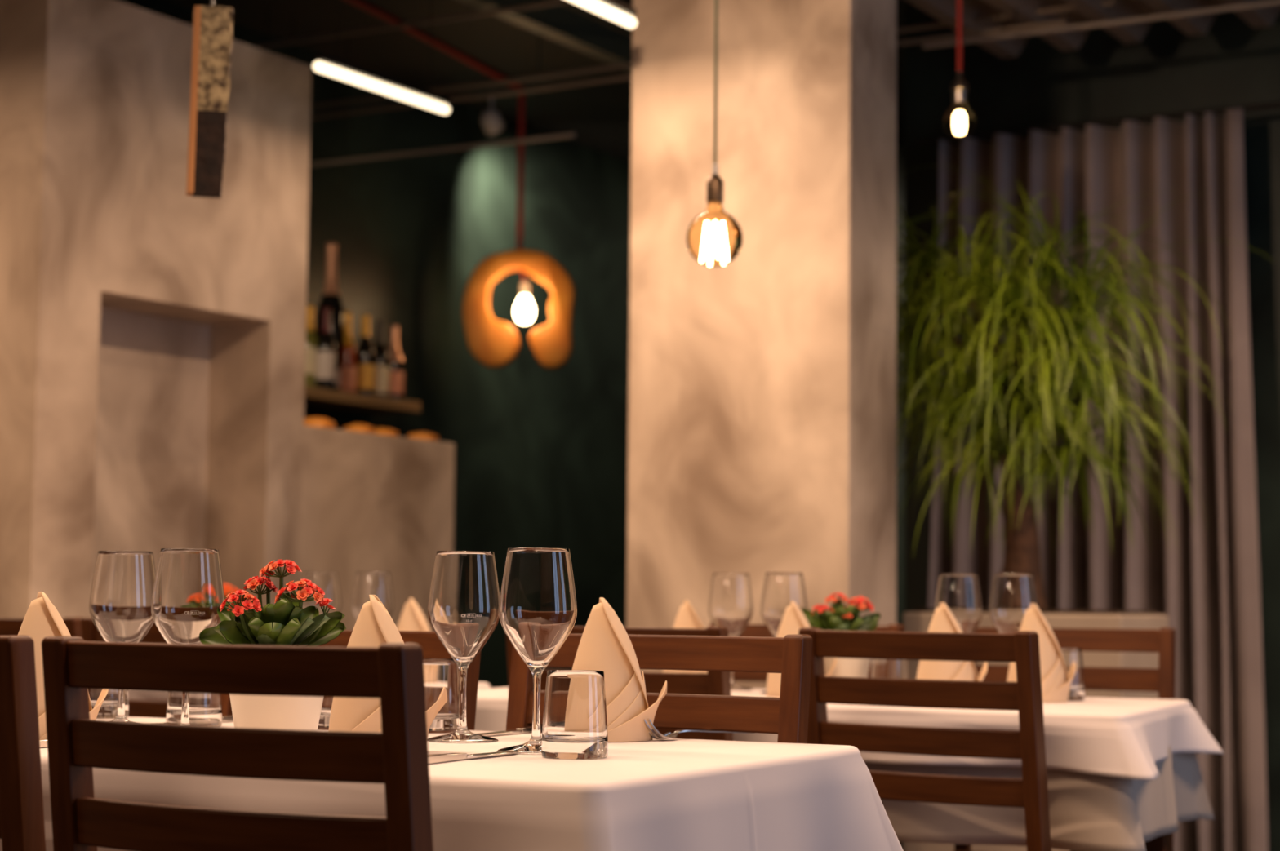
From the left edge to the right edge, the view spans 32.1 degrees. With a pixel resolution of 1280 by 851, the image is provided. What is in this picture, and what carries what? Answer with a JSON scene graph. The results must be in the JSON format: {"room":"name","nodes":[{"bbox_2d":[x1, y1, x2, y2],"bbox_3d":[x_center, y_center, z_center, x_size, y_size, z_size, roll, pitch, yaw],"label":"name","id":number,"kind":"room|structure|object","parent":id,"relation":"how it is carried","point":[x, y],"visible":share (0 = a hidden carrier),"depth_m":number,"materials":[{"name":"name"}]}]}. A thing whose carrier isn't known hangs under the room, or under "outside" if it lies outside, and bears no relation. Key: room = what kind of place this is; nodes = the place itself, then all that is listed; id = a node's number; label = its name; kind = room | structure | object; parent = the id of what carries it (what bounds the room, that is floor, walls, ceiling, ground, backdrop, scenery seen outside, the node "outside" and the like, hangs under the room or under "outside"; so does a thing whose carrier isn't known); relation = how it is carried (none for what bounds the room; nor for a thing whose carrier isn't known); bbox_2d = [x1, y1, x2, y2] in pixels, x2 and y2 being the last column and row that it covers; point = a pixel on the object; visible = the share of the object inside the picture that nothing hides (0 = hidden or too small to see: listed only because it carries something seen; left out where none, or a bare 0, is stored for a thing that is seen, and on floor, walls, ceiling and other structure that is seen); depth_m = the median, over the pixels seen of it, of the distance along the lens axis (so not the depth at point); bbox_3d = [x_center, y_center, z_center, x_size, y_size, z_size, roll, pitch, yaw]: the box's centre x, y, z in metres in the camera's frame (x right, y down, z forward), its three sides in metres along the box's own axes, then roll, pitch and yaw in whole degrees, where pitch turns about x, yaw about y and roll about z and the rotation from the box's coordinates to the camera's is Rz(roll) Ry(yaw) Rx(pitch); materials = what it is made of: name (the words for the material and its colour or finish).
{"room":"restaurant","nodes":[
{"label":"restaurant","id":0,"kind":"room"},
{"bbox_2d":[0,0,311,619],"bbox_3d":[-1.780,0.163,6.266,1.260,2.472,1.052,-2,-5,30],"label":"wall","id":1,"kind":"structure","parent":0,"point":[153,335],"depth_m":5.97,"materials":[{"name":"paint"}]},
{"bbox_2d":[118,0,631,688],"bbox_3d":[-1.045,0.107,8.912,0.100,3.020,4.541,-2,-5,30],"label":"wall","id":2,"kind":"structure","parent":0,"point":[541,453],"depth_m":9.53,"materials":[{"name":"paint"}]},
{"bbox_2d":[304,386,421,414],"bbox_3d":[-1.161,-0.098,8.381,0.220,0.042,0.850,-2,-5,30],"label":"wall shelf","id":3,"kind":"object","parent":2,"relation":"attached to","point":[313,397],"visible":0.56,"depth_m":8.41,"materials":[{"name":"brown wood"}]},
{"bbox_2d":[304,305,318,387],"bbox_3d":[-1.227,-0.286,8.258,0.082,0.320,0.082,-2,-5,30],"label":"wine bottle","id":4,"kind":"object","parent":3,"relation":"on","point":[311,340],"visible":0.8,"depth_m":8.22,"materials":[{"name":"yellow"}]},
{"bbox_2d":[315,307,336,391],"bbox_3d":[-1.162,-0.282,8.240,0.074,0.310,0.074,-2,-5,30],"label":"wine bottle","id":5,"kind":"object","parent":3,"relation":"on","point":[326,354],"visible":0.98,"depth_m":8.21,"materials":[{"name":"black"}]},
{"bbox_2d":[315,243,344,391],"bbox_3d":[-1.174,-0.400,8.439,0.112,0.584,0.112,-2,-5,30],"label":"wine bottle","id":6,"kind":"object","parent":3,"relation":"on","point":[331,298],"visible":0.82,"depth_m":8.41,"materials":[{"name":"black"}]},
{"bbox_2d":[340,311,356,393],"bbox_3d":[-1.112,-0.271,8.437,0.080,0.320,0.080,-2,-5,30],"label":"wine bottle","id":7,"kind":"object","parent":3,"relation":"on","point":[348,350],"visible":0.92,"depth_m":8.40,"materials":[{"name":"brown"}]},
{"bbox_2d":[355,315,374,395],"bbox_3d":[-1.057,-0.264,8.553,0.078,0.326,0.078,-2,-5,30],"label":"wine bottle","id":8,"kind":"object","parent":3,"relation":"on","point":[365,351],"visible":0.88,"depth_m":8.52,"materials":[{"name":"black"}]},
{"bbox_2d":[373,320,389,397],"bbox_3d":[-1.008,-0.253,8.636,0.076,0.317,0.076,-2,-5,30],"label":"wine bottle","id":9,"kind":"object","parent":3,"relation":"on","point":[381,354],"visible":0.81,"depth_m":8.61,"materials":[{"name":"black"}]},
{"bbox_2d":[387,325,404,399],"bbox_3d":[-0.963,-0.240,8.715,0.078,0.305,0.078,-2,-5,30],"label":"wine bottle","id":10,"kind":"object","parent":3,"relation":"on","point":[396,359],"visible":0.84,"depth_m":8.68,"materials":[{"name":"black"}]},
{"bbox_2d":[300,426,454,631],"bbox_3d":[-0.906,0.740,6.766,0.280,1.420,0.768,-2,-5,30],"label":"wall","id":11,"kind":"structure","parent":0,"point":[371,502],"depth_m":6.71,"materials":[{"name":"paint"}]},
{"bbox_2d":[303,417,336,429],"bbox_3d":[-0.966,-0.003,6.668,0.103,0.044,0.153,-2,-5,30],"label":"bread loaf","id":12,"kind":"object","parent":11,"relation":"on","point":[319,422],"visible":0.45,"depth_m":6.62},
{"bbox_2d":[342,423,374,434],"bbox_3d":[-0.862,0.014,6.843,0.082,0.039,0.121,-1,-5,22],"label":"chunk","id":13,"kind":"object","parent":11,"relation":"on","point":[357,427],"visible":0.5,"depth_m":6.80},
{"bbox_2d":[374,428,398,436],"bbox_3d":[-0.799,0.027,6.955,0.075,0.034,0.111,-2,-5,30],"label":"chunk","id":14,"kind":"object","parent":11,"relation":"on","point":[388,432],"visible":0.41,"depth_m":6.92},
{"bbox_2d":[406,431,439,441],"bbox_3d":[-0.694,0.040,7.140,0.090,0.040,0.135,-2,-5,30],"label":"chunk","id":15,"kind":"object","parent":11,"relation":"on","point":[422,435],"visible":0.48,"depth_m":7.09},
{"bbox_2d":[169,0,904,161],"bbox_3d":[0.579,-1.873,3.532,8.400,0.100,12.600,-2,-5,30],"label":"ceiling","id":16,"kind":"structure","parent":0,"point":[599,115],"depth_m":8.59,"materials":[{"name":"black paint"}]},
{"bbox_2d":[186,0,233,198],"bbox_3d":[-0.778,-1.102,4.099,0.076,1.373,0.040,2,-5,-14],"label":"hanging sign","id":17,"kind":"object","parent":16,"relation":"hanging from","point":[212,27],"visible":1,"depth_m":4.04,"materials":[{"name":"brown wood"}]},
{"bbox_2d":[313,0,449,114],"bbox_3d":[-0.714,-1.272,6.276,0.034,0.684,0.621,-2,-5,30],"label":"tube light","id":18,"kind":"object","parent":16,"relation":"hanging from","point":[324,64],"visible":1,"depth_m":6.22,"materials":[{"name":"white"}]},
{"bbox_2d":[220,0,571,48],"bbox_3d":[-0.238,-1.439,7.001,3.300,0.228,0.016,-2,-5,30],"label":"conduit","id":19,"kind":"object","parent":16,"relation":"hanging from","point":[548,3],"visible":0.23,"depth_m":7.27,"materials":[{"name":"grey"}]},
{"bbox_2d":[346,0,524,88],"bbox_3d":[-0.800,-1.443,8.278,0.035,0.024,1.746,-1,-5,22],"label":"cable","id":20,"kind":"object","parent":16,"relation":"attached to","point":[360,3],"visible":0.77,"depth_m":8.33,"materials":[{"name":"red plastic"}]},
{"bbox_2d":[462,93,575,369],"bbox_3d":[-0.488,-0.804,9.043,0.453,1.149,0.090,1,-5,0],"label":"lamp","id":21,"kind":"object","parent":20,"relation":"hanging from","point":[495,344],"visible":0.99,"depth_m":8.98,"materials":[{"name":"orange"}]},
{"bbox_2d":[520,280,529,296],"bbox_3d":[-0.467,-0.555,9.023,0.038,0.062,0.038,1,-5,0],"label":"socket","id":22,"kind":"object","parent":21,"relation":"attached to","point":[524,286],"depth_m":9.01,"materials":[{"name":"orange"}]},
{"bbox_2d":[309,34,575,166],"bbox_3d":[-0.769,-1.229,8.120,1.250,0.478,0.016,-2,-5,30],"label":"conduit","id":23,"kind":"object","parent":16,"relation":"hanging from","point":[538,138],"visible":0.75,"depth_m":8.06,"materials":[{"name":"grey metal"}]},
{"bbox_2d":[480,97,504,135],"bbox_3d":[-0.613,-1.290,9.211,0.088,0.180,0.107,-2,-5,30],"label":"ceiling spotlight","id":24,"kind":"object","parent":16,"relation":"attached to","point":[492,123],"visible":0.98,"depth_m":9.18,"materials":[{"name":"grey"}]},
{"bbox_2d":[458,0,631,72],"bbox_3d":[-0.051,-1.348,8.035,0.076,0.100,3.979,-2,-5,30],"label":"beam","id":25,"kind":"structure","parent":16,"relation":"attached to","point":[561,24],"depth_m":7.65,"materials":[{"name":"metal"}]},
{"bbox_2d":[567,0,636,28],"bbox_3d":[-0.312,-1.368,5.032,0.034,0.684,1.200,-2,-5,30],"label":"tube light","id":26,"kind":"object","parent":16,"relation":"hanging from","point":[616,11],"visible":1,"depth_m":5.42,"materials":[{"name":"white"}]},
{"bbox_2d":[266,7,1066,119],"bbox_3d":[-0.157,-1.319,7.234,3.200,0.428,0.016,-2,-5,30],"label":"conduit","id":27,"kind":"object","parent":16,"relation":"hanging from","point":[1061,22],"visible":0.59,"depth_m":7.23,"materials":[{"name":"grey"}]},
{"bbox_2d":[291,0,1115,108],"bbox_3d":[-0.042,-1.350,7.336,3.300,0.348,0.016,-2,-5,30],"label":"conduit","id":28,"kind":"object","parent":16,"relation":"hanging from","point":[1109,2],"visible":0.58,"depth_m":7.43,"materials":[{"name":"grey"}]},
{"bbox_2d":[686,0,742,266],"bbox_3d":[0.152,-1.031,4.396,0.110,1.448,0.110,-2,-5,30],"label":"pendant bulb","id":29,"kind":"object","parent":16,"relation":"hanging from","point":[714,238],"visible":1,"depth_m":4.32,"materials":[{"name":"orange glass"}]},
{"bbox_2d":[706,173,723,203],"bbox_3d":[0.147,-0.465,4.351,0.033,0.058,0.033,-2,-5,30],"label":"socket","id":30,"kind":"object","parent":29,"relation":"attached to","point":[714,183],"depth_m":4.34,"materials":[{"name":"brown"}]},
{"bbox_2d":[944,0,975,137],"bbox_3d":[0.877,-1.199,6.116,0.084,0.825,0.084,-2,-5,30],"label":"pendant bulb","id":31,"kind":"object","parent":16,"relation":"hanging from","point":[959,121],"visible":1,"depth_m":6.07,"materials":[{"name":"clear glass"}]},
{"bbox_2d":[951,71,968,102],"bbox_3d":[0.875,-0.928,6.094,0.048,0.087,0.048,-2,-5,30],"label":"socket","id":32,"kind":"object","parent":31,"relation":"attached to","point":[959,87],"depth_m":6.08,"materials":[{"name":"black metal"}]},
{"bbox_2d":[922,0,1279,48],"bbox_3d":[3.077,-1.434,5.539,5.100,0.408,0.016,-2,-5,30],"label":"conduit","id":33,"kind":"object","parent":16,"relation":"hanging from","point":[1269,2],"visible":1,"depth_m":6.50,"materials":[{"name":"grey metal"}]},
{"bbox_2d":[626,0,896,689],"bbox_3d":[0.314,-0.134,5.733,0.628,3.020,0.292,-2,-5,30],"label":"pillar","id":34,"kind":"structure","parent":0,"point":[762,437],"depth_m":5.61,"materials":[{"name":"paint"}]},
{"bbox_2d":[823,657,870,677],"bbox_3d":[0.367,0.444,4.098,0.123,0.106,0.123,1,-5,-11],"label":"flower pot","id":35,"kind":"object","parent":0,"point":[848,668],"depth_m":4.05,"materials":[{"name":"beige ceramic"}]},
{"bbox_2d":[896,145,904,624],"bbox_3d":[1.295,0.222,10.063,3.000,3.020,0.100,-2,-5,30],"label":"wall","id":36,"kind":"structure","parent":0,"point":[900,148],"depth_m":10.07,"materials":[{"name":"green paint"}]},
{"bbox_2d":[904,0,932,613],"bbox_3d":[1.524,0.101,8.522,0.100,3.020,2.350,-2,-5,30],"label":"wall","id":37,"kind":"structure","parent":0,"point":[908,90],"depth_m":7.56,"materials":[{"name":"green paint"}]},
{"bbox_2d":[904,0,1279,850],"bbox_3d":[1.513,-0.002,7.245,1.360,3.020,0.120,-2,-5,30],"label":"wall","id":38,"kind":"structure","parent":0,"point":[1235,63],"depth_m":7.11,"materials":[{"name":"green paint"}]},
{"bbox_2d":[906,0,1279,58],"bbox_3d":[1.361,-1.401,4.673,2.862,0.076,4.020,-2,-5,30],"label":"ceiling","id":39,"kind":"structure","parent":0,"point":[944,11],"depth_m":6.67,"materials":[{"name":"metal"}]},
{"bbox_3d":[0.549,1.237,3.284,8.400,0.100,12.600,-2,-5,30],"label":"floor","id":40,"kind":"structure","parent":0,"visible":0},
{"bbox_2d":[0,635,45,850],"bbox_3d":[-0.687,0.658,2.338,0.420,0.880,0.422,-2,-5,28],"label":"dining chair","id":41,"kind":"object","parent":40,"relation":"on","point":[22,826],"visible":1,"depth_m":2.12,"materials":[{"name":"brown wood"}]},
{"bbox_2d":[0,617,82,637],"bbox_3d":[-1.153,0.821,4.433,0.420,0.880,0.422,-2,-5,30],"label":"dining chair","id":42,"kind":"object","parent":40,"relation":"on","point":[7,626],"visible":0.11,"depth_m":4.25,"materials":[{"name":"brown wood"}]},
{"bbox_2d":[80,617,167,718],"bbox_3d":[-0.778,0.806,4.203,0.420,0.880,0.422,-2,-5,30],"label":"dining chair","id":43,"kind":"object","parent":40,"relation":"on","point":[137,708],"visible":0.06,"depth_m":4.08,"materials":[{"name":"brown wood"}]},
{"bbox_2d":[41,636,433,850],"bbox_3d":[-0.294,0.645,2.127,0.420,0.880,0.422,-2,-5,28],"label":"dining chair","id":44,"kind":"object","parent":40,"relation":"on","point":[397,757],"visible":1,"depth_m":1.97,"materials":[{"name":"brown wood"}]},
{"bbox_2d":[221,630,480,730],"bbox_3d":[-0.484,0.700,2.844,0.420,0.880,0.422,-2,-5,27],"label":"dining chair","id":45,"kind":"object","parent":40,"relation":"on","point":[432,647],"visible":0.02,"depth_m":2.97,"materials":[{"name":"brown wood"}]},
{"bbox_2d":[506,626,733,741],"bbox_3d":[0.036,0.787,3.868,0.420,0.880,0.422,-2,-5,28],"label":"dining chair","id":46,"kind":"object","parent":40,"relation":"on","point":[711,683],"visible":0.15,"depth_m":3.67,"materials":[{"name":"brown wood"}]},
{"bbox_2d":[506,634,812,744],"bbox_3d":[-0.063,0.687,2.625,0.420,0.880,0.422,-2,-5,27],"label":"dining chair","id":47,"kind":"object","parent":40,"relation":"on","point":[786,716],"visible":0.39,"depth_m":2.78,"materials":[{"name":"brown wood"}]},
{"bbox_2d":[709,622,904,682],"bbox_3d":[0.260,0.827,4.335,0.420,0.880,0.422,-1,-5,24],"label":"dining chair","id":48,"kind":"object","parent":40,"relation":"on","point":[751,630],"visible":0.12,"depth_m":4.57,"materials":[{"name":"brown wood"}]},
{"bbox_2d":[798,627,1051,850],"bbox_3d":[0.531,0.770,3.595,0.420,0.880,0.422,-3,-6,36],"label":"dining chair","id":49,"kind":"object","parent":40,"relation":"on","point":[1027,744],"visible":0.85,"depth_m":3.43,"materials":[{"name":"brown wood"}]},
{"bbox_2d":[902,608,1168,850],"bbox_3d":[1.044,0.941,5.860,0.595,0.910,0.400,-2,-5,30],"label":"planter box","id":50,"kind":"object","parent":40,"relation":"on","point":[918,621],"visible":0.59,"depth_m":5.68,"materials":[{"name":"wood"}]},
{"bbox_2d":[896,164,1267,609],"bbox_3d":[1.012,-0.124,6.000,1.083,1.246,1.389,3,-5,-26],"label":"palm","id":51,"kind":"object","parent":50,"relation":"in","point":[1017,399],"visible":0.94,"depth_m":5.86,"materials":[{"name":"green plant"}]},
{"bbox_2d":[954,627,1175,850],"bbox_3d":[0.751,0.812,4.093,0.420,0.880,0.422,-1,-5,22],"label":"dining chair","id":52,"kind":"object","parent":40,"relation":"on","point":[1162,680],"visible":0.28,"depth_m":4.25,"materials":[{"name":"brown wood"}]},
{"bbox_2d":[916,102,1279,850],"bbox_3d":[1.793,0.241,6.836,1.997,2.452,0.271,-2,-5,30],"label":"curtain","id":53,"kind":"object","parent":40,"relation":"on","point":[1207,590],"visible":0.57,"depth_m":6.91,"materials":[{"name":"grey fabric"}]},
{"bbox_2d":[1070,833,1170,850],"bbox_3d":[0.287,0.871,4.001,1.270,0.740,0.630,-1,-5,23],"label":"dining table","id":54,"kind":"object","parent":40,"relation":"on","point":[1162,843],"visible":0.1,"depth_m":3.99,"materials":[{"name":"brown wood"}]},
{"bbox_2d":[864,746,1214,850],"bbox_3d":[0.292,0.601,4.021,1.360,0.210,0.698,-1,-5,23],"label":"undercloth","id":55,"kind":"object","parent":54,"relation":"on","point":[1088,812],"visible":0.14,"depth_m":3.58,"materials":[{"name":"fabric"}]},
{"bbox_2d":[474,687,1223,780],"bbox_3d":[0.291,0.541,4.037,1.408,0.098,0.744,-1,-5,23],"label":"tablecloth","id":56,"kind":"object","parent":55,"relation":"on","point":[1110,737],"visible":0.42,"depth_m":3.59,"materials":[{"name":"white fabric"}]},
{"bbox_2d":[662,600,707,673],"bbox_3d":[0.107,0.429,4.357,0.128,0.172,0.095,1,-5,-10],"label":"folded napkin","id":57,"kind":"object","parent":56,"relation":"on","point":[687,617],"visible":0.16,"depth_m":4.34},
{"bbox_2d":[708,573,753,691],"bbox_3d":[0.177,0.401,4.332,0.087,0.226,0.087,4,-6,-39],"label":"wine glass","id":58,"kind":"object","parent":56,"relation":"on","point":[731,606],"visible":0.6,"depth_m":4.30,"materials":[{"name":"white"}]},
{"bbox_2d":[760,573,807,693],"bbox_3d":[0.270,0.390,4.182,0.087,0.226,0.087,-3,-6,34],"label":"wine glass","id":59,"kind":"object","parent":56,"relation":"on","point":[780,589],"visible":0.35,"depth_m":4.16,"materials":[{"name":"white"}]},
{"bbox_2d":[766,601,836,697],"bbox_3d":[0.293,0.404,4.026,0.128,0.172,0.095,1,-5,0],"label":"folded napkin","id":60,"kind":"object","parent":56,"relation":"on","point":[793,619],"visible":0.22,"depth_m":4.01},
{"bbox_2d":[800,592,880,677],"bbox_3d":[0.362,0.403,4.102,0.141,0.190,0.141,-2,-5,28],"label":"potted kalanchoe","id":61,"kind":"object","parent":56,"relation":"on","point":[839,617],"visible":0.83,"depth_m":4.07,"materials":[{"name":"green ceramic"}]},
{"bbox_2d":[871,659,910,679],"bbox_3d":[0.453,0.446,4.028,0.072,0.092,0.072,-2,-5,30],"label":"water tumbler","id":62,"kind":"object","parent":56,"relation":"on","point":[881,668],"visible":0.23,"depth_m":4.00,"materials":[{"name":"clear glass"}]},
{"bbox_2d":[916,602,987,681],"bbox_3d":[0.539,0.392,3.838,0.128,0.172,0.095,1,-5,-5],"label":"folded napkin","id":63,"kind":"object","parent":56,"relation":"on","point":[943,620],"visible":0.3,"depth_m":3.82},
{"bbox_2d":[935,573,982,633],"bbox_3d":[0.592,0.389,4.133,0.087,0.226,0.087,-1,-5,17],"label":"wine glass","id":64,"kind":"object","parent":56,"relation":"on","point":[961,593],"visible":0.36,"depth_m":4.10,"materials":[{"name":"clear"}]},
{"bbox_2d":[989,573,1038,633],"bbox_3d":[0.678,0.382,4.033,0.087,0.226,0.087,1,-5,0],"label":"wine glass","id":65,"kind":"object","parent":56,"relation":"on","point":[1012,594],"visible":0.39,"depth_m":4.00,"materials":[{"name":"clear"}]},
{"bbox_2d":[1007,604,1076,702],"bbox_3d":[0.711,0.401,3.928,0.128,0.172,0.095,1,-5,-8],"label":"folded napkin","id":66,"kind":"object","parent":56,"relation":"on","point":[1056,682],"visible":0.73,"depth_m":3.91,"materials":[{"name":"fabric"}]},
{"bbox_2d":[1059,648,1084,701],"bbox_3d":[0.762,0.447,3.998,0.072,0.092,0.072,-2,-5,30],"label":"water tumbler","id":67,"kind":"object","parent":56,"relation":"on","point":[1077,690],"visible":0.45,"depth_m":3.97,"materials":[{"name":"clear glass"}]},
{"bbox_3d":[-0.465,0.752,2.610,1.270,0.740,0.660,-2,-5,27],"label":"dining table","id":68,"kind":"object","parent":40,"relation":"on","visible":0},
{"bbox_3d":[-0.464,0.558,2.634,1.348,0.360,0.743,-2,-5,27],"label":"undercloth","id":69,"kind":"object","parent":68,"relation":"on","visible":0},
{"bbox_2d":[0,716,903,850],"bbox_3d":[-0.464,0.484,2.636,1.466,0.221,0.835,-2,-5,27],"label":"tablecloth","id":70,"kind":"object","parent":69,"relation":"on","point":[677,794],"visible":0.5,"depth_m":2.24,"materials":[{"name":"white fabric"}]},
{"bbox_2d":[17,591,108,739],"bbox_3d":[-0.669,0.277,2.546,0.128,0.172,0.095,2,-5,-22],"label":"folded napkin","id":71,"kind":"object","parent":70,"relation":"on","point":[42,620],"visible":0.22,"depth_m":2.53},
{"bbox_2d":[88,688,128,719],"bbox_3d":[-0.748,0.361,3.101,0.072,0.092,0.072,-2,-5,30],"label":"water tumbler","id":72,"kind":"object","parent":70,"relation":"on","point":[108,708],"visible":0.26,"depth_m":3.07,"materials":[{"name":"clear glass"}]},
{"bbox_2d":[88,551,155,722],"bbox_3d":[-0.661,0.274,2.847,0.087,0.226,0.087,2,-5,-22],"label":"wine glass","id":73,"kind":"object","parent":70,"relation":"on","point":[121,594],"visible":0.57,"depth_m":2.82,"materials":[{"name":"clear"}]},
{"bbox_2d":[151,548,224,725],"bbox_3d":[-0.545,0.262,2.677,0.087,0.226,0.087,-2,-5,30],"label":"wine glass","id":74,"kind":"object","parent":70,"relation":"on","point":[188,591],"visible":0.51,"depth_m":2.65,"materials":[{"name":"clear"}]},
{"bbox_2d":[165,692,222,727],"bbox_3d":[-0.580,0.346,2.901,0.072,0.092,0.072,-2,-5,30],"label":"water tumbler","id":75,"kind":"object","parent":70,"relation":"on","point":[205,709],"visible":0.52,"depth_m":2.87,"materials":[{"name":"clear glass"}]},
{"bbox_2d":[199,559,346,730],"bbox_3d":[-0.428,0.264,2.608,0.145,0.213,0.140,-3,-6,38],"label":"potted kalanchoe","id":76,"kind":"object","parent":70,"relation":"on","point":[286,622],"visible":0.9,"depth_m":2.58,"materials":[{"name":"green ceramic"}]},
{"bbox_2d":[226,602,237,612],"bbox_3d":[-0.476,0.212,2.597,0.005,0.015,0.016,39,-18,31],"label":"flower","id":77,"kind":"object","parent":76,"relation":"on","point":[231,606],"depth_m":2.59,"materials":[{"name":"red plant"}]},
{"bbox_2d":[231,604,244,617],"bbox_3d":[-0.463,0.213,2.565,0.014,0.014,0.004,-18,-19,-9],"label":"flower","id":78,"kind":"object","parent":76,"relation":"on","point":[237,610],"depth_m":2.56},
{"bbox_2d":[242,599,253,610],"bbox_3d":[-0.453,0.207,2.571,0.014,0.014,0.004,1,-34,-32],"label":"flower","id":79,"kind":"object","parent":76,"relation":"on","point":[246,605],"depth_m":2.57,"materials":[{"name":"red plant"}]},
{"bbox_2d":[246,579,259,590],"bbox_3d":[-0.451,0.185,2.595,0.016,0.016,0.005,-12,-46,8],"label":"flower","id":80,"kind":"object","parent":76,"relation":"on","point":[252,584],"depth_m":2.60,"materials":[{"name":"red plant"}]},
{"bbox_2d":[251,600,262,612],"bbox_3d":[-0.444,0.210,2.577,0.004,0.015,0.016,-31,-52,26],"label":"flower","id":81,"kind":"object","parent":76,"relation":"on","point":[256,605],"depth_m":2.58,"materials":[{"name":"red plant"}]},
{"bbox_2d":[259,565,267,577],"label":"flower","id":82,"kind":"object","parent":76,"relation":"on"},
{"bbox_2d":[229,694,324,730],"bbox_3d":[-0.424,0.317,2.603,0.123,0.106,0.123,1,-5,0],"label":"flower pot","id":83,"kind":"object","parent":76,"relation":"on","point":[255,712],"depth_m":2.56,"materials":[{"name":"beige ceramic"}]},
{"bbox_2d":[286,564,296,574],"bbox_3d":[-0.406,0.167,2.592,0.013,0.013,0.004,25,-46,-18],"label":"flower","id":84,"kind":"object","parent":76,"relation":"on","point":[290,569],"depth_m":2.59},
{"bbox_2d":[296,589,309,600],"bbox_3d":[-0.389,0.195,2.565,0.015,0.015,0.004,-40,-16,-26],"label":"flower","id":85,"kind":"object","parent":76,"relation":"on","point":[303,595],"depth_m":2.57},
{"bbox_2d":[317,697,333,730],"bbox_3d":[-0.390,0.346,2.881,0.072,0.092,0.072,-2,-5,30],"label":"water tumbler","id":86,"kind":"object","parent":70,"relation":"on","point":[323,725],"visible":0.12,"depth_m":2.85,"materials":[{"name":"clear glass"}]},
{"bbox_2d":[328,595,447,734],"bbox_3d":[-0.280,0.273,2.450,0.128,0.172,0.095,0,-5,4],"label":"folded napkin","id":87,"kind":"object","parent":70,"relation":"on","point":[374,627],"visible":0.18,"depth_m":2.43,"materials":[{"name":"fabric"}]},
{"bbox_2d":[423,658,459,733],"bbox_3d":[-0.264,0.344,2.841,0.072,0.092,0.072,-2,-5,30],"label":"water tumbler","id":88,"kind":"object","parent":70,"relation":"on","point":[439,673],"visible":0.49,"depth_m":2.81,"materials":[{"name":"clear glass"}]},
{"bbox_2d":[427,551,499,743],"bbox_3d":[-0.211,0.264,2.667,0.087,0.226,0.087,-2,-5,30],"label":"wine glass","id":89,"kind":"object","parent":70,"relation":"on","point":[464,598],"visible":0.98,"depth_m":2.64,"materials":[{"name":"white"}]},
{"bbox_2d":[428,751,519,764],"bbox_3d":[-0.183,0.348,2.349,0.018,0.008,0.224,-2,-5,27],"label":"table knife","id":90,"kind":"object","parent":70,"relation":"on","point":[433,758],"visible":0.79,"depth_m":2.32,"materials":[{"name":"silver metal"}]},
{"bbox_2d":[475,724,542,736],"bbox_3d":[-0.156,0.385,2.812,0.018,0.008,0.224,-2,-5,31],"label":"table knife","id":91,"kind":"object","parent":70,"relation":"on","point":[528,729],"visible":0.49,"depth_m":2.80,"materials":[{"name":"silver metal"}]},
{"bbox_2d":[497,547,577,755],"bbox_3d":[-0.114,0.250,2.482,0.087,0.226,0.087,-2,-5,30],"label":"wine glass","id":92,"kind":"object","parent":70,"relation":"on","point":[538,609],"visible":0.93,"depth_m":2.46,"materials":[{"name":"white"}]},
{"bbox_2d":[541,670,608,759],"bbox_3d":[-0.070,0.311,2.398,0.072,0.092,0.072,-2,-5,30],"label":"water tumbler","id":93,"kind":"object","parent":70,"relation":"on","point":[575,727],"visible":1,"depth_m":2.37,"materials":[{"name":"clear glass"}]},
{"bbox_2d":[572,597,666,742],"bbox_3d":[-0.030,0.296,2.710,0.128,0.172,0.095,1,-5,0],"label":"folded napkin","id":94,"kind":"object","parent":70,"relation":"on","point":[605,645],"visible":0.79,"depth_m":2.69,"materials":[{"name":"fabric"}]},
{"bbox_2d":[643,719,755,740],"bbox_3d":[0.070,0.373,2.759,0.032,0.027,0.211,-3,-6,41],"label":"fork","id":95,"kind":"object","parent":70,"relation":"on","point":[668,735],"visible":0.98,"depth_m":2.70,"materials":[{"name":"silver metal"}]},
{"bbox_3d":[-1.027,0.907,4.612,1.270,0.740,0.630,-2,-5,30],"label":"dining table","id":96,"kind":"object","parent":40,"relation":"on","visible":0},
{"bbox_3d":[-1.022,0.648,4.638,1.364,0.230,0.712,-2,-5,30],"label":"undercloth","id":97,"kind":"object","parent":96,"relation":"on","visible":0},
{"bbox_2d":[128,682,490,702],"bbox_3d":[-1.029,0.583,4.638,1.408,0.111,0.761,-2,-5,30],"label":"tablecloth","id":98,"kind":"object","parent":97,"relation":"on","point":[132,695],"visible":0.05,"depth_m":4.21,"materials":[{"name":"white fabric"}]},
{"bbox_2d":[222,583,250,605],"bbox_3d":[-0.852,0.421,4.532,0.142,0.198,0.144,-4,-6,43],"label":"potted kalanchoe","id":99,"kind":"object","parent":98,"relation":"on","point":[226,591],"visible":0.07,"depth_m":4.52,"materials":[{"name":"red plant"}]},
{"bbox_2d":[302,572,341,615],"bbox_3d":[-0.680,0.425,4.731,0.087,0.226,0.087,2,-5,-17],"label":"wine glass","id":100,"kind":"object","parent":98,"relation":"on","point":[328,582],"visible":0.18,"depth_m":4.71,"materials":[{"name":"white"}]},
{"bbox_2d":[351,572,393,620],"bbox_3d":[-0.557,0.418,4.631,0.087,0.226,0.087,4,-6,-35],"label":"wine glass","id":101,"kind":"object","parent":98,"relation":"on","point":[366,584],"visible":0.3,"depth_m":4.61,"materials":[{"name":"white"}]},
{"bbox_2d":[396,598,431,631],"bbox_3d":[-0.457,0.443,4.594,0.128,0.172,0.095,1,-5,0],"label":"folded napkin","id":102,"kind":"object","parent":98,"relation":"on","point":[411,619],"visible":0.13,"depth_m":4.58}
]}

